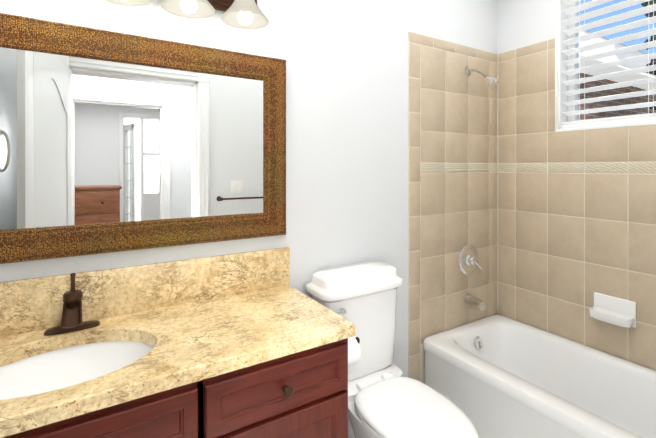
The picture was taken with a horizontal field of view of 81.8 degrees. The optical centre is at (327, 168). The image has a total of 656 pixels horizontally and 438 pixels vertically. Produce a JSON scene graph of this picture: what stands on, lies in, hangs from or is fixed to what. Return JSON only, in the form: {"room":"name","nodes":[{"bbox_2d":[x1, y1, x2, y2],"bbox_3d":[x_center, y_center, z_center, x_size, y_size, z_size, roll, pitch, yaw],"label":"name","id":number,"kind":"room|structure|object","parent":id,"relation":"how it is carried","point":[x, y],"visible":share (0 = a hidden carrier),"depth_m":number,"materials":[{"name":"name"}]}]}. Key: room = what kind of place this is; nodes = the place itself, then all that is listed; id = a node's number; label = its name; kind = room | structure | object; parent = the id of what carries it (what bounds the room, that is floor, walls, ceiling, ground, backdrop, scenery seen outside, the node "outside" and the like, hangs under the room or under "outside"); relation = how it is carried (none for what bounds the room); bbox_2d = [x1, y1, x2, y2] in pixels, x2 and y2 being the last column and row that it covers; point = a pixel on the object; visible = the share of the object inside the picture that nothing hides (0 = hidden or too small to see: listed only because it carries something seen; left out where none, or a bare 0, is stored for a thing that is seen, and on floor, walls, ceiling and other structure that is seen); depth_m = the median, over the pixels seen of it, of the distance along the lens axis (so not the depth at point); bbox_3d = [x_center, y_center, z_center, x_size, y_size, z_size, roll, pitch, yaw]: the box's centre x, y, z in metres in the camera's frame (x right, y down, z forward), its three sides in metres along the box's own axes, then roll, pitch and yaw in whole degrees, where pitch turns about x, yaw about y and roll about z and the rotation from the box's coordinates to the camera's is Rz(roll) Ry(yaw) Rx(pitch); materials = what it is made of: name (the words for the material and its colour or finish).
{"room":"bathroom","nodes":[
{"label":"bathroom","id":0,"kind":"room"},
{"bbox_2d":[0,0,496,376],"bbox_3d":[-0.050,0.050,2.023,3.180,2.800,0.140,0,0,-32],"label":"wall","id":1,"kind":"structure","parent":0,"point":[346,132],"depth_m":1.98,"materials":[{"name":"white paint"}]},
{"bbox_2d":[0,13,285,263],"bbox_3d":[-0.715,-0.100,1.508,1.203,0.840,0.033,0,0,-32],"label":"mirror","id":2,"kind":"object","parent":1,"relation":"attached to","point":[111,141],"visible":0.98,"depth_m":1.47,"materials":[{"name":"brown metal"}]},
{"bbox_2d":[0,247,289,334],"bbox_3d":[-0.713,0.475,1.517,1.233,0.180,0.022,0,0,-32],"label":"backsplash","id":3,"kind":"structure","parent":1,"relation":"attached to","point":[33,304],"depth_m":1.49,"materials":[{"name":"beige stone"}]},
{"bbox_2d":[106,0,268,28],"bbox_3d":[-0.645,-0.714,1.416,0.890,0.242,0.262,0,0,-32],"label":"vanity light","id":4,"kind":"object","parent":1,"relation":"attached to","point":[245,14],"visible":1,"depth_m":1.52,"materials":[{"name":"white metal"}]},
{"bbox_2d":[408,31,497,383],"bbox_3d":[0.853,0.316,2.495,0.868,2.266,0.010,0,0,-32],"label":"wall tile","id":5,"kind":"structure","parent":1,"relation":"attached to","point":[452,159],"depth_m":2.44,"materials":[{"name":"beige tile"}]},
{"bbox_2d":[458,245,482,274],"bbox_3d":[0.959,0.614,2.513,0.200,0.200,0.071,0,0,-32],"label":"shower valve","id":6,"kind":"object","parent":5,"relation":"attached to","point":[468,260],"visible":1,"depth_m":2.51,"materials":[{"name":"silver metal"}]},
{"bbox_2d":[465,293,485,310],"bbox_3d":[0.974,0.880,2.489,0.068,0.080,0.137,0,0,-32],"label":"tub spout","id":7,"kind":"object","parent":5,"relation":"attached to","point":[474,301],"visible":1,"depth_m":2.47,"materials":[{"name":"silver metal"}]},
{"bbox_2d":[465,67,498,87],"bbox_3d":[0.998,-0.593,2.449,0.070,0.176,0.219,0,0,-32],"label":"shower head","id":8,"kind":"object","parent":5,"relation":"attached to","point":[492,82],"visible":1,"depth_m":2.40},
{"bbox_2d":[497,0,554,53],"bbox_3d":[1.720,0.050,2.053,0.140,2.800,1.675,0,0,-32],"label":"wall","id":9,"kind":"structure","parent":0,"point":[522,23],"depth_m":2.56,"materials":[{"name":"white paint"}]},
{"bbox_2d":[497,38,655,370],"bbox_3d":[1.617,0.132,2.076,0.010,1.896,1.526,0,0,-32],"label":"wall tile","id":10,"kind":"structure","parent":9,"relation":"attached to","point":[576,219],"depth_m":2.31,"materials":[{"name":"beige tile"}]},
{"bbox_2d":[589,292,635,327],"bbox_3d":[1.560,0.784,2.084,0.084,0.138,0.200,0,0,-32],"label":"soap dish","id":11,"kind":"object","parent":10,"relation":"attached to","point":[616,311],"visible":1,"depth_m":2.08,"materials":[{"name":"white ceramic"}]},
{"bbox_2d":[555,0,655,131],"bbox_3d":[1.730,-0.697,2.025,0.152,0.946,0.918,0,0,-32],"label":"window","id":12,"kind":"structure","parent":9,"relation":"in","point":[561,77],"depth_m":2.37,"materials":[{"name":"white plastic"}]},
{"bbox_2d":[562,0,655,126],"bbox_3d":[1.716,-0.705,2.011,0.064,0.906,0.868,0,0,-32],"label":"window blinds","id":13,"kind":"object","parent":12,"relation":"attached to","point":[584,6],"visible":0.94,"depth_m":2.17,"materials":[{"name":"white plastic"}]},
{"bbox_3d":[0.391,1.501,1.314,3.180,0.100,1.815,0,0,-32],"label":"floor","id":14,"kind":"structure","parent":0,"visible":0},
{"bbox_2d":[0,294,360,437],"bbox_3d":[-0.507,1.031,1.310,1.362,0.840,0.592,0,0,-32],"label":"bathroom vanity","id":15,"kind":"object","parent":14,"relation":"on","point":[303,393],"depth_m":1.20,"materials":[{"name":"brown wood"}]},
{"bbox_2d":[0,283,355,430],"bbox_3d":[-0.571,0.603,1.287,1.233,0.075,0.562,0,0,-32],"label":"countertop","id":16,"kind":"structure","parent":15,"relation":"on","point":[205,336],"depth_m":1.26,"materials":[{"name":"beige stone"}]},
{"bbox_2d":[40,275,99,338],"bbox_3d":[-0.883,0.473,1.309,0.164,0.185,0.116,0,0,-32],"label":"faucet","id":17,"kind":"object","parent":16,"relation":"on","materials":[{"name":"brown metal"}]},
{"bbox_2d":[0,341,153,399],"bbox_3d":[-0.790,0.690,1.130,0.562,0.155,0.422,0,0,-32],"label":"sink","id":18,"kind":"object","parent":16,"relation":"in","point":[48,369],"depth_m":1.27,"materials":[{"name":"white ceramic"}]},
{"bbox_2d":[306,262,478,437],"bbox_3d":[0.288,0.978,1.669,0.498,0.944,0.808,0,0,-32],"label":"toilet","id":19,"kind":"object","parent":14,"relation":"on","point":[386,399],"visible":0.9,"depth_m":1.74,"materials":[{"name":"white ceramic"}]},
{"bbox_2d":[423,315,655,437],"bbox_3d":[1.290,1.245,1.869,0.764,0.410,1.514,0,0,-32],"label":"bathtub","id":20,"kind":"object","parent":14,"relation":"on","point":[496,376],"visible":0.98,"depth_m":2.04,"materials":[{"name":"white ceramic"}]},
{"label":"outside","id":21,"kind":"structure","parent":0,"visible":0},
{"bbox_3d":[10.186,1.517,3.582,15.859,0.100,20.000,0,0,-32],"label":"ground","id":22,"kind":"structure","parent":21,"visible":0},
{"bbox_2d":[580,30,655,119],"bbox_3d":[6.233,-0.850,8.058,13.859,4.620,3.420,0,0,-32],"label":"house","id":23,"kind":"structure","parent":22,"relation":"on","point":[623,101],"depth_m":4.73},
{"bbox_2d":[641,0,655,112],"bbox_3d":[4.315,-2.031,3.997,2.152,7.005,1.149,0,0,-32],"label":"tree","id":24,"kind":"object","parent":22,"relation":"on","point":[645,4],"depth_m":3.81,"materials":[{"name":"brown plant"}]}
]}

